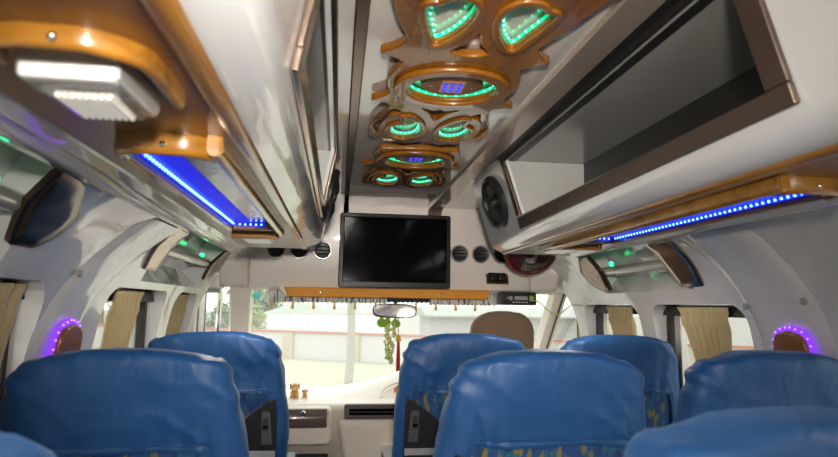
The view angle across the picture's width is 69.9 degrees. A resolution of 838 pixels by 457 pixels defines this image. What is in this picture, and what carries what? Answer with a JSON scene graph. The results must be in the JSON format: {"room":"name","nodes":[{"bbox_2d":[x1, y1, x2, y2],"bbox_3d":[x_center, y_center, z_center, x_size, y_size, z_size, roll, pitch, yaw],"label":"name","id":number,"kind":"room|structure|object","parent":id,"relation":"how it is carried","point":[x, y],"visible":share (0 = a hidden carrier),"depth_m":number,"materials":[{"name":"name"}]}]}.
{"room":"vehicle interior","nodes":[
{"label":"vehicle interior","id":0,"kind":"room"},
{"bbox_2d":[0,141,258,392],"bbox_3d":[-0.686,0.421,0.525,0.638,1.780,4.720,2,-7,-7],"label":"wall","id":1,"kind":"structure","parent":0,"point":[47,267],"depth_m":1.35,"materials":[{"name":"white plastic"}]},
{"bbox_2d":[0,281,24,413],"bbox_3d":[-0.833,0.337,0.872,0.056,0.550,0.818,2,-7,-7],"label":"window","id":2,"kind":"structure","parent":1,"relation":"in","point":[3,366],"depth_m":1.27,"materials":[{"name":"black glass"}]},
{"bbox_2d":[0,282,27,365],"bbox_3d":[-0.841,0.365,1.055,0.082,0.544,0.351,2,-7,-7],"label":"curtain","id":3,"kind":"object","parent":1,"relation":"hanging from","point":[11,294],"visible":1,"depth_m":1.22,"materials":[{"name":"beige fabric"}]},
{"bbox_2d":[0,168,84,247],"bbox_3d":[-0.629,-0.088,0.673,0.120,0.129,1.162,2,-7,-7],"label":"cove","id":4,"kind":"object","parent":1,"relation":"attached to","point":[52,205],"visible":0.98,"depth_m":1.09,"materials":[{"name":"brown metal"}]},
{"bbox_2d":[47,318,82,355],"bbox_3d":[-0.837,0.325,1.407,0.046,0.230,0.147,2,-7,-7],"label":"wall lamp","id":5,"kind":"object","parent":1,"relation":"attached to","point":[67,336],"visible":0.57,"depth_m":1.39,"materials":[{"name":"purple"}]},
{"bbox_2d":[77,270,82,276],"bbox_3d":[-0.793,0.105,1.405,0.009,0.018,0.018,2,-7,-7],"label":"screw","id":6,"kind":"object","parent":1,"relation":"attached to","point":[79,272],"visible":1,"depth_m":1.40,"materials":[{"name":"grey metal"}]},
{"bbox_2d":[23,219,178,361],"bbox_3d":[-0.788,0.349,1.556,0.176,0.750,0.584,-2,-8,21],"label":"wall pillar","id":7,"kind":"structure","parent":1,"relation":"attached to","point":[75,297],"depth_m":1.49,"materials":[{"name":"white plastic"}]},
{"bbox_2d":[100,290,144,348],"bbox_3d":[-0.948,0.438,1.863,0.083,0.485,0.236,2,-7,-7],"label":"curtain","id":8,"kind":"object","parent":1,"relation":"hanging from","point":[120,318],"visible":0.4,"depth_m":1.86,"materials":[{"name":"beige fabric"}]},
{"bbox_2d":[107,289,153,347],"bbox_3d":[-0.973,0.469,1.907,0.056,0.550,0.583,2,-7,-7],"label":"window","id":9,"kind":"structure","parent":1,"relation":"in","point":[140,328],"depth_m":2.19,"materials":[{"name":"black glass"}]},
{"bbox_2d":[0,0,337,249],"bbox_3d":[-0.289,-0.316,0.357,0.470,0.287,4.100,2,-7,-7],"label":"locker","id":10,"kind":"object","parent":1,"relation":"attached to","point":[259,76],"visible":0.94,"depth_m":0.74,"materials":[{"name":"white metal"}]},
{"bbox_2d":[15,48,160,120],"bbox_3d":[-0.309,-0.132,0.572,0.086,0.036,0.123,2,-7,-7],"label":"ceiling lamp","id":11,"kind":"object","parent":10,"relation":"attached to","point":[87,85],"visible":0.96,"depth_m":0.53,"materials":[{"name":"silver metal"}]},
{"bbox_2d":[53,93,136,117],"bbox_3d":[-0.309,-0.118,0.577,0.052,0.002,0.062,2,-7,-7],"label":"diffuser","id":12,"kind":"object","parent":11,"relation":"attached to","point":[86,105],"depth_m":0.57,"materials":[{"name":"beige plastic"}]},
{"bbox_2d":[0,21,185,108],"bbox_3d":[-0.278,-0.145,0.533,0.180,0.019,0.097,8,-10,-44],"label":"wooden trim","id":13,"kind":"structure","parent":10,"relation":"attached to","point":[13,34],"depth_m":0.48,"materials":[{"name":"brown wood"}]},
{"bbox_2d":[113,131,284,235],"bbox_3d":[-0.391,-0.052,1.228,0.149,0.028,0.935,2,-7,-7],"label":"light panel","id":14,"kind":"object","parent":10,"relation":"attached to","point":[206,173],"visible":1,"depth_m":0.97,"materials":[{"name":"blue plastic"}]},
{"bbox_2d":[231,229,279,239],"bbox_3d":[-0.477,0.015,1.753,0.136,0.030,0.025,2,-7,-7],"label":"wooden bar","id":15,"kind":"object","parent":10,"relation":"attached to","point":[238,234],"visible":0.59,"depth_m":1.74,"materials":[{"name":"brown wood"}]},
{"bbox_2d":[243,239,275,243],"bbox_3d":[-0.502,0.028,1.860,0.100,0.028,0.163,2,-7,-7],"label":"ceiling lamp","id":16,"kind":"object","parent":10,"relation":"attached to","point":[250,241],"visible":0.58,"depth_m":1.86,"materials":[{"name":"white plastic"}]},
{"bbox_2d":[323,169,339,223],"bbox_3d":[-0.314,-0.115,2.154,0.056,0.199,0.244,2,-7,-7],"label":"speaker","id":17,"kind":"object","parent":10,"relation":"in","point":[334,189],"visible":0.97,"depth_m":2.07},
{"bbox_2d":[165,294,189,335],"bbox_3d":[-1.031,0.517,2.485,0.084,0.485,0.231,2,-7,-7],"label":"curtain","id":18,"kind":"object","parent":1,"relation":"hanging from","point":[178,310],"visible":0.25,"depth_m":2.51,"materials":[{"name":"beige fabric"}]},
{"bbox_2d":[142,227,229,280],"bbox_3d":[-0.846,0.117,2.278,0.120,0.129,1.047,2,-7,-7],"label":"cove","id":19,"kind":"object","parent":1,"relation":"attached to","point":[157,254],"visible":0.89,"depth_m":2.02,"materials":[{"name":"brown metal"}]},
{"bbox_2d":[209,276,224,287],"bbox_3d":[-1.051,0.260,2.958,0.160,0.065,0.160,2,-7,-7],"label":"trim","id":20,"kind":"structure","parent":1,"relation":"attached to","point":[215,284],"depth_m":2.89,"materials":[{"name":"beige plastic"}]},
{"bbox_2d":[92,310,642,365],"bbox_3d":[-6.392,8.261,48.938,240.000,0.100,220.000,2,-7,-7],"label":"ground","id":21,"kind":"structure","parent":0,"point":[411,325],"depth_m":57.51,"materials":[{"name":"grey concrete"}]},
{"bbox_2d":[98,301,111,323],"bbox_3d":[-17.817,3.225,33.868,6.435,5.750,6.235,2,-7,-7],"label":"tree","id":22,"kind":"object","parent":21,"relation":"on","point":[101,321],"visible":0.02,"depth_m":33.44,"materials":[{"name":"green plant"}]},
{"bbox_2d":[205,287,286,327],"bbox_3d":[-11.910,6.241,42.560,7.222,5.733,6.983,2,-7,-7],"label":"tree","id":23,"kind":"object","parent":21,"relation":"on","point":[263,303],"visible":0.16,"depth_m":41.27,"materials":[{"name":"green plant"}]},
{"bbox_2d":[92,348,400,385],"bbox_3d":[-8.387,4.225,18.703,60.001,0.082,8.001,-2,-8,23],"label":"grass patch","id":24,"kind":"structure","parent":21,"relation":"on","point":[302,372],"depth_m":17.07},
{"bbox_2d":[252,308,267,328],"bbox_3d":[-7.857,4.578,27.897,1.663,1.812,1.724,2,-7,-7],"label":"tree","id":25,"kind":"object","parent":21,"relation":"on","point":[256,317],"visible":0.36,"depth_m":27.71,"materials":[{"name":"green plant"}]},
{"bbox_2d":[258,302,391,333],"bbox_3d":[-6.436,5.450,36.069,10.400,2.170,7.000,2,-7,-7],"label":"building","id":26,"kind":"structure","parent":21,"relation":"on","point":[302,317],"depth_m":33.82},
{"bbox_2d":[344,302,355,384],"bbox_3d":[-1.539,-0.646,14.670,3.824,8.916,3.428,2,-7,-7],"label":"pole","id":27,"kind":"object","parent":21,"relation":"on","point":[350,356],"visible":0.02,"depth_m":14.20,"materials":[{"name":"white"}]},
{"bbox_2d":[92,324,753,366],"bbox_3d":[-2.914,4.199,21.425,72.000,0.990,0.361,-2,-8,23],"label":"wall","id":28,"kind":"structure","parent":21,"relation":"on","point":[320,345],"depth_m":21.36,"materials":[{"name":"white paint"}]},
{"bbox_2d":[416,306,576,339],"bbox_3d":[5.209,5.531,34.578,10.500,1.950,5.000,2,-7,-7],"label":"block building","id":29,"kind":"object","parent":21,"relation":"on","point":[444,320],"visible":0.26,"depth_m":32.80,"materials":[{"name":"white concrete"}]},
{"bbox_2d":[687,317,753,345],"bbox_3d":[16.190,3.440,22.494,10.800,3.300,7.600,2,-7,-7],"label":"building","id":30,"kind":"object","parent":21,"relation":"on","point":[741,333],"visible":0.02,"depth_m":20.82,"materials":[{"name":"white paint"}]},
{"bbox_2d":[230,204,552,294],"bbox_3d":[-0.105,0.106,3.090,1.660,0.440,0.130,2,-7,-7],"label":"wall","id":31,"kind":"structure","parent":0,"point":[468,229],"depth_m":3.03,"materials":[{"name":"beige plastic"}]},
{"bbox_2d":[218,253,250,286],"bbox_3d":[-0.878,0.166,2.859,0.151,0.223,0.072,4,-8,-21],"label":"trim","id":32,"kind":"structure","parent":31,"relation":"attached to","point":[235,272],"depth_m":2.86,"materials":[{"name":"beige plastic"}]},
{"bbox_2d":[229,288,253,332],"bbox_3d":[-0.998,0.615,3.340,0.122,0.640,0.859,3,-8,-16],"label":"trim","id":33,"kind":"structure","parent":31,"relation":"attached to","point":[240,300],"depth_m":3.12,"materials":[{"name":"beige plastic"}]},
{"bbox_2d":[266,248,285,258],"bbox_3d":[-0.699,0.101,2.938,0.094,0.094,0.012,2,-7,-7],"label":"air vent","id":34,"kind":"object","parent":31,"relation":"in","point":[276,253],"visible":0.56,"depth_m":2.94,"materials":[{"name":"black plastic"}]},
{"bbox_2d":[269,248,283,256],"bbox_3d":[-0.699,0.102,2.942,0.075,0.075,0.004,2,-7,-7],"label":"vent grille","id":35,"kind":"object","parent":34,"relation":"on","point":[273,252],"depth_m":2.94,"materials":[{"name":"black plastic"}]},
{"bbox_2d":[289,247,308,258],"bbox_3d":[-0.590,0.105,2.952,0.094,0.094,0.012,2,-7,-7],"label":"air vent","id":36,"kind":"object","parent":31,"relation":"in","point":[297,253],"visible":0.57,"depth_m":2.95,"materials":[{"name":"black plastic"}]},
{"bbox_2d":[292,248,306,256],"bbox_3d":[-0.590,0.105,2.956,0.075,0.075,0.004,2,-7,-7],"label":"vent grille","id":37,"kind":"object","parent":36,"relation":"on","point":[296,252],"depth_m":2.95,"materials":[{"name":"black plastic"}]},
{"bbox_2d":[313,241,331,259],"bbox_3d":[-0.476,0.108,2.967,0.094,0.094,0.012,2,-7,-7],"label":"air vent","id":38,"kind":"object","parent":31,"relation":"in","point":[322,250],"visible":0.98,"depth_m":2.97,"materials":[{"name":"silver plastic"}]},
{"bbox_2d":[315,243,329,257],"bbox_3d":[-0.476,0.109,2.971,0.075,0.075,0.004,2,-7,-7],"label":"vent grille","id":39,"kind":"object","parent":38,"relation":"on","point":[322,250],"depth_m":2.97,"materials":[{"name":"black plastic"}]},
{"bbox_2d":[344,204,348,212],"bbox_3d":[-0.360,-0.032,2.956,0.025,0.193,0.100,2,-7,-7],"label":"trim","id":40,"kind":"structure","parent":31,"relation":"attached to","point":[346,206],"depth_m":2.97,"materials":[{"name":"brown metal"}]},
{"bbox_2d":[344,0,370,203],"bbox_3d":[-0.047,-0.415,0.657,0.025,0.015,4.600,2,-7,-7],"label":"trim","id":41,"kind":"structure","parent":31,"relation":"attached to","point":[362,7],"depth_m":1.30,"materials":[{"name":"brown metal"}]},
{"bbox_2d":[269,290,494,310],"bbox_3d":[-0.175,0.370,3.082,1.166,0.097,0.026,2,-7,-7],"label":"curtain","id":42,"kind":"object","parent":31,"relation":"hanging from","point":[274,295],"visible":0.48,"depth_m":3.08,"materials":[{"name":"brown fabric"}]},
{"bbox_2d":[279,287,489,299],"bbox_3d":[-0.163,0.322,2.982,1.051,0.046,0.024,2,-7,-7],"label":"wooden board","id":43,"kind":"object","parent":31,"relation":"attached to","point":[288,291],"visible":1,"depth_m":2.97,"materials":[{"name":"orange wood"}]},
{"bbox_2d":[338,212,450,288],"bbox_3d":[-0.120,0.115,2.963,0.542,0.360,0.112,2,-7,-7],"label":"television","id":44,"kind":"object","parent":31,"relation":"attached to","point":[376,250],"visible":1,"depth_m":2.92,"materials":[{"name":"black"}]},
{"bbox_2d":[372,298,416,317],"bbox_3d":[-0.125,0.387,3.052,0.228,0.136,0.043,3,-8,-14],"label":"mirror","id":45,"kind":"object","parent":31,"relation":"attached to","point":[389,310],"visible":0.98,"depth_m":3.03,"materials":[{"name":"silver plastic"}]},
{"bbox_2d":[377,317,399,364],"bbox_3d":[-0.161,0.561,3.026,0.116,0.245,0.069,4,-8,-24],"label":"garland","id":46,"kind":"object","parent":45,"relation":"hanging from","point":[381,322],"visible":1,"depth_m":3.02,"materials":[{"name":"green plant"}]},
{"bbox_2d":[395,318,401,370],"bbox_3d":[-0.104,0.579,3.025,0.036,0.275,0.036,2,-7,-7],"label":"pendant","id":47,"kind":"object","parent":45,"relation":"hanging from","point":[398,337],"visible":1,"depth_m":3.01,"materials":[{"name":"red fabric"}]},
{"bbox_2d":[427,205,443,215],"bbox_3d":[0.082,-0.019,3.014,0.068,0.193,0.100,2,-7,-7],"label":"trim","id":48,"kind":"structure","parent":31,"relation":"attached to","point":[437,211],"depth_m":3.03,"materials":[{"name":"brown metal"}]},
{"bbox_2d":[451,245,468,262],"bbox_3d":[0.206,0.129,3.057,0.094,0.094,0.012,2,-7,-7],"label":"air vent","id":49,"kind":"object","parent":31,"relation":"in","point":[459,253],"visible":0.97,"depth_m":3.06,"materials":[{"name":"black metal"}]},
{"bbox_2d":[471,245,489,263],"bbox_3d":[0.315,0.133,3.071,0.094,0.094,0.012,2,-7,-7],"label":"air vent","id":50,"kind":"object","parent":31,"relation":"in","point":[480,254],"visible":1,"depth_m":3.07,"materials":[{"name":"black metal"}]},
{"bbox_2d":[486,273,508,283],"bbox_3d":[0.401,0.253,3.078,0.116,0.067,0.033,2,-7,-7],"label":"socket plate","id":51,"kind":"object","parent":31,"relation":"attached to","point":[491,278],"visible":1,"depth_m":3.07,"materials":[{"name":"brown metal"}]},
{"bbox_2d":[492,249,505,263],"bbox_3d":[0.424,0.136,3.085,0.094,0.094,0.012,2,-7,-7],"label":"air vent","id":52,"kind":"object","parent":31,"relation":"in","point":[498,257],"visible":0.46,"depth_m":3.08,"materials":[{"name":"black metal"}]},
{"bbox_2d":[495,292,535,304],"bbox_3d":[0.503,0.367,3.132,0.183,0.066,0.163,2,-7,-7],"label":"radio","id":53,"kind":"object","parent":31,"relation":"attached to","point":[501,298],"visible":0.98,"depth_m":3.06,"materials":[{"name":"black plastic"}]},
{"bbox_2d":[534,300,580,336],"bbox_3d":[0.702,0.583,3.022,0.238,0.439,0.028,0,-7,3],"label":"wire","id":54,"kind":"object","parent":53,"relation":"hanging from","point":[534,300],"visible":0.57,"depth_m":3.03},
{"bbox_2d":[528,260,558,292],"bbox_3d":[0.637,0.213,3.057,0.151,0.223,0.072,0,-7,6],"label":"trim","id":55,"kind":"structure","parent":31,"relation":"attached to","point":[547,280],"depth_m":3.05,"materials":[{"name":"beige plastic"}]},
{"bbox_2d":[430,0,665,206],"bbox_3d":[0.395,-0.402,0.715,0.068,0.015,4.600,2,-7,-7],"label":"trim","id":56,"kind":"structure","parent":31,"relation":"attached to","point":[624,16],"depth_m":1.29,"materials":[{"name":"brown metal"}]},
{"bbox_2d":[534,294,566,348],"bbox_3d":[0.746,0.669,3.568,0.093,0.640,0.848,1,-7,-1],"label":"trim","id":57,"kind":"structure","parent":31,"relation":"attached to","point":[553,301],"depth_m":3.40,"materials":[{"name":"beige plastic"}]},
{"bbox_3d":[-0.188,0.671,3.511,1.900,0.625,0.885,2,-7,-7],"label":"window","id":58,"kind":"structure","parent":31,"relation":"in","visible":0},
{"bbox_2d":[252,292,260,298],"bbox_3d":[-0.832,0.344,3.074,0.044,0.036,0.026,2,-7,-7],"label":"sticker","id":59,"kind":"object","parent":58,"relation":"attached to","point":[256,295],"visible":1,"depth_m":3.07,"materials":[{"name":"teal plastic"}]},
{"bbox_2d":[335,0,617,209],"bbox_3d":[0.185,-0.422,0.770,1.360,0.040,4.760,2,-7,-7],"label":"ceiling","id":60,"kind":"structure","parent":0,"point":[384,26],"depth_m":1.38,"materials":[{"name":"plastic"}]},
{"bbox_2d":[361,143,459,187],"bbox_3d":[-0.035,-0.209,2.152,0.342,0.030,0.609,2,-7,-7],"label":"ornament","id":61,"kind":"object","parent":60,"relation":"attached to","point":[410,162],"visible":1,"depth_m":2.05,"materials":[{"name":"brown wood"}]},
{"bbox_2d":[368,0,612,144],"bbox_3d":[0.076,-0.318,1.294,0.430,0.030,1.026,2,-7,-7],"label":"ornament","id":62,"kind":"object","parent":60,"relation":"attached to","point":[452,77],"visible":1,"depth_m":1.19,"materials":[{"name":"brown wood"}]},
{"bbox_2d":[527,205,837,350],"bbox_3d":[1.036,0.475,0.750,0.638,1.780,4.720,2,-7,-7],"label":"wall","id":63,"kind":"structure","parent":0,"point":[807,242],"depth_m":1.87,"materials":[{"name":"white plastic"}]},
{"bbox_2d":[503,254,554,274],"bbox_3d":[0.483,0.118,2.890,0.241,0.211,0.369,4,-8,-26],"label":"speaker","id":64,"kind":"object","parent":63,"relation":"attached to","point":[514,262],"visible":0.53,"depth_m":2.81},
{"bbox_2d":[546,294,564,348],"bbox_3d":[0.755,0.694,3.527,0.012,0.609,0.792,1,-7,-1],"label":"trim","id":65,"kind":"structure","parent":63,"relation":"attached to","point":[563,296],"depth_m":3.35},
{"bbox_2d":[552,286,563,293],"bbox_3d":[0.772,0.316,3.196,0.160,0.065,0.160,2,-7,-7],"label":"trim","id":66,"kind":"structure","parent":63,"relation":"attached to","point":[558,290],"depth_m":3.11,"materials":[{"name":"beige plastic"}]},
{"bbox_2d":[593,305,637,334],"bbox_3d":[0.896,0.600,2.620,0.047,0.526,0.533,2,-7,-7],"label":"window","id":67,"kind":"structure","parent":63,"relation":"in","point":[603,326],"depth_m":2.82,"materials":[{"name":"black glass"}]},
{"bbox_2d":[606,306,636,334],"bbox_3d":[0.888,0.566,2.565,0.074,0.461,0.231,2,-7,-7],"label":"curtain","id":68,"kind":"object","parent":63,"relation":"hanging from","point":[621,319],"visible":0.27,"depth_m":2.56,"materials":[{"name":"beige fabric"}]},
{"bbox_2d":[578,241,703,290],"bbox_3d":[0.794,0.160,2.307,0.123,0.147,0.856,2,-7,-7],"label":"shelf","id":69,"kind":"object","parent":63,"relation":"attached to","point":[671,256],"visible":1,"depth_m":2.03,"materials":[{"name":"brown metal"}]},
{"bbox_2d":[473,0,837,256],"bbox_3d":[0.719,-0.285,0.489,0.515,0.287,4.100,2,-7,-7],"label":"locker","id":70,"kind":"object","parent":63,"relation":"attached to","point":[703,98],"visible":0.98,"depth_m":1.20,"materials":[{"name":"white plastic"}]},
{"bbox_2d":[481,176,507,228],"bbox_3d":[0.280,-0.096,2.232,0.076,0.195,0.244,2,-7,-7],"label":"speaker","id":71,"kind":"object","parent":70,"relation":"in","point":[494,201],"visible":1,"depth_m":2.22},
{"bbox_2d":[538,243,573,253],"bbox_3d":[0.484,0.069,2.069,0.100,0.028,0.163,2,-7,-7],"label":"ceiling lamp","id":72,"kind":"object","parent":70,"relation":"attached to","point":[547,248],"visible":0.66,"depth_m":2.06,"materials":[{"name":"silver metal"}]},
{"bbox_2d":[562,243,601,250],"bbox_3d":[0.533,0.057,1.965,0.136,0.030,0.025,2,-7,-7],"label":"wooden bar","id":73,"kind":"object","parent":70,"relation":"attached to","point":[583,246],"visible":0.52,"depth_m":1.96,"materials":[{"name":"brown wood"}]},
{"bbox_2d":[552,175,837,249],"bbox_3d":[0.583,-0.006,1.483,0.149,0.028,1.040,2,-7,-7],"label":"light panel","id":74,"kind":"object","parent":70,"relation":"attached to","point":[777,192],"visible":1,"depth_m":1.21,"materials":[{"name":"brown wood"}]},
{"bbox_2d":[663,305,745,389],"bbox_3d":[0.981,0.520,1.993,0.047,0.526,0.538,2,-7,-7],"label":"window","id":75,"kind":"structure","parent":63,"relation":"in","point":[676,333],"depth_m":2.19,"materials":[{"name":"clear glass"}]},
{"bbox_2d":[677,307,731,360],"bbox_3d":[0.967,0.492,1.982,0.077,0.461,0.276,2,-7,-7],"label":"curtain","id":76,"kind":"object","parent":63,"relation":"hanging from","point":[708,329],"visible":0.36,"depth_m":1.98,"materials":[{"name":"beige fabric"}]},
{"bbox_2d":[743,303,748,309],"bbox_3d":[0.939,0.224,1.725,0.009,0.018,0.018,2,-7,-7],"label":"screw","id":77,"kind":"object","parent":63,"relation":"attached to","point":[745,305],"visible":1,"depth_m":1.72,"materials":[{"name":"grey metal"}]},
{"bbox_2d":[678,226,837,358],"bbox_3d":[0.911,0.381,1.623,0.211,0.750,0.405,2,-7,-7],"label":"wall pillar","id":78,"kind":"structure","parent":63,"relation":"attached to","point":[772,291],"depth_m":1.60,"materials":[{"name":"white plastic"}]},
{"bbox_2d":[772,325,816,352],"bbox_3d":[0.973,0.366,1.549,0.047,0.230,0.147,2,-7,-7],"label":"wall lamp","id":79,"kind":"object","parent":63,"relation":"attached to","point":[789,337],"visible":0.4,"depth_m":1.54,"materials":[{"name":"purple plastic"}]},
{"bbox_2d":[800,298,806,304],"bbox_3d":[0.964,0.183,1.505,0.009,0.018,0.018,2,-7,-7],"label":"screw","id":80,"kind":"object","parent":63,"relation":"attached to","point":[803,301],"visible":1,"depth_m":1.50,"materials":[{"name":"grey metal"}]},
{"bbox_3d":[0.101,1.419,0.977,2.120,0.060,5.650,2,-7,-7],"label":"floor","id":81,"kind":"structure","parent":0,"visible":0},
{"bbox_2d":[0,432,56,456],"bbox_3d":[-0.538,0.751,0.634,0.506,1.158,0.641,2,-7,-7],"label":"seat","id":82,"kind":"object","parent":81,"relation":"on","point":[11,444],"visible":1,"depth_m":0.49,"materials":[{"name":"fabric"}]},
{"bbox_2d":[0,347,248,456],"bbox_3d":[-0.630,0.850,1.404,0.503,1.157,0.639,2,-7,-7],"label":"seat","id":83,"kind":"object","parent":81,"relation":"on","point":[107,402],"visible":0.96,"depth_m":1.17,"materials":[{"name":"fabric"}]},
{"bbox_2d":[147,331,295,456],"bbox_3d":[-0.716,0.947,2.171,0.503,1.160,0.644,2,-7,-7],"label":"seat","id":84,"kind":"object","parent":81,"relation":"on","point":[256,362],"visible":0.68,"depth_m":1.95,"materials":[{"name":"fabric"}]},
{"bbox_2d":[286,371,398,456],"bbox_3d":[-0.212,1.224,3.407,1.880,0.832,0.797,2,-7,-7],"label":"dashboard","id":85,"kind":"object","parent":81,"relation":"on","point":[354,419],"visible":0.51,"depth_m":3.13,"materials":[{"name":"plastic"}]},
{"bbox_2d":[289,383,299,397],"bbox_3d":[-0.683,0.891,3.298,0.054,0.082,0.068,2,-7,-7],"label":"bear figurine","id":86,"kind":"object","parent":85,"relation":"on","point":[294,387],"visible":1,"depth_m":3.29,"materials":[{"name":"plastic"}]},
{"bbox_2d":[302,389,307,397],"bbox_3d":[-0.631,0.911,3.315,0.031,0.048,0.039,2,-7,-7],"label":"bear figurine","id":87,"kind":"object","parent":85,"relation":"on","point":[304,391],"visible":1,"depth_m":3.31,"materials":[{"name":"plastic"}]},
{"bbox_2d":[323,371,398,398],"bbox_3d":[0.053,0.914,3.618,1.240,0.157,0.530,2,-7,-7],"label":"hood","id":88,"kind":"object","parent":85,"relation":"attached to","point":[382,387],"depth_m":3.42,"materials":[{"name":"plastic"}]},
{"bbox_2d":[381,333,524,456],"bbox_3d":[0.120,0.973,2.281,0.503,1.158,0.642,2,-7,-7],"label":"seat","id":89,"kind":"object","parent":81,"relation":"on","point":[429,364],"visible":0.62,"depth_m":2.03,"materials":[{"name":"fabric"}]},
{"bbox_2d":[470,311,533,348],"bbox_3d":[0.376,1.024,2.935,0.480,1.232,0.332,2,-7,-7],"label":"seat","id":90,"kind":"object","parent":81,"relation":"on","point":[506,324],"visible":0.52,"depth_m":2.85,"materials":[{"name":"brown fabric"}]},
{"bbox_2d":[433,349,645,456],"bbox_3d":[0.239,0.876,1.518,0.506,1.159,0.639,2,-7,-7],"label":"seat","id":91,"kind":"object","parent":81,"relation":"on","point":[526,402],"visible":0.97,"depth_m":1.28,"materials":[{"name":"fabric"}]},
{"bbox_2d":[560,334,679,428],"bbox_3d":[0.673,0.991,2.354,0.507,1.158,0.641,2,-7,-7],"label":"seat","id":92,"kind":"object","parent":81,"relation":"on","point":[656,359],"visible":0.43,"depth_m":2.13,"materials":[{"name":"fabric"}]},
{"bbox_2d":[624,406,837,456],"bbox_3d":[0.349,0.779,0.750,0.504,1.158,0.642,2,-7,-7],"label":"seat","id":93,"kind":"object","parent":81,"relation":"on","point":[798,431],"visible":1,"depth_m":0.52,"materials":[{"name":"fabric"}]},
{"bbox_2d":[672,350,837,423],"bbox_3d":[0.788,0.893,1.589,0.502,1.159,0.641,2,-7,-7],"label":"seat","id":94,"kind":"object","parent":81,"relation":"on","point":[733,379],"visible":0.66,"depth_m":1.34,"materials":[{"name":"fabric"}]},
{"bbox_3d":[-1.165,1.220,3.161,0.045,0.859,1.070,2,-7,-7],"label":"wall","id":95,"kind":"structure","parent":0,"visible":0},
{"bbox_2d":[192,313,196,331],"bbox_3d":[-1.100,0.514,2.903,0.026,0.475,0.070,2,-7,-7],"label":"trim","id":96,"kind":"structure","parent":95,"relation":"on","point":[195,319],"depth_m":2.91,"materials":[{"name":"beige plastic"}]},
{"bbox_2d":[196,307,198,331],"bbox_3d":[-1.108,0.521,2.957,0.026,0.475,0.040,2,-7,-7],"label":"trim","id":97,"kind":"structure","parent":95,"relation":"on","point":[198,307],"depth_m":2.96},
{"bbox_2d":[198,295,204,331],"bbox_3d":[-1.118,0.531,3.036,0.026,0.475,0.120,2,-7,-7],"label":"trim","id":98,"kind":"structure","parent":95,"relation":"on","point":[202,303],"depth_m":3.05,"materials":[{"name":"beige plastic"}]},
{"bbox_2d":[203,293,206,330],"bbox_3d":[-1.129,0.541,3.115,0.026,0.475,0.040,2,-7,-7],"label":"trim","id":99,"kind":"structure","parent":95,"relation":"on","point":[205,293],"depth_m":3.12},
{"bbox_2d":[206,288,222,330],"bbox_3d":[-1.087,0.537,3.192,0.082,0.465,0.180,2,-7,-7],"label":"window frame","id":100,"kind":"structure","parent":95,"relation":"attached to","point":[219,291],"depth_m":3.25,"materials":[{"name":"silver metal"}]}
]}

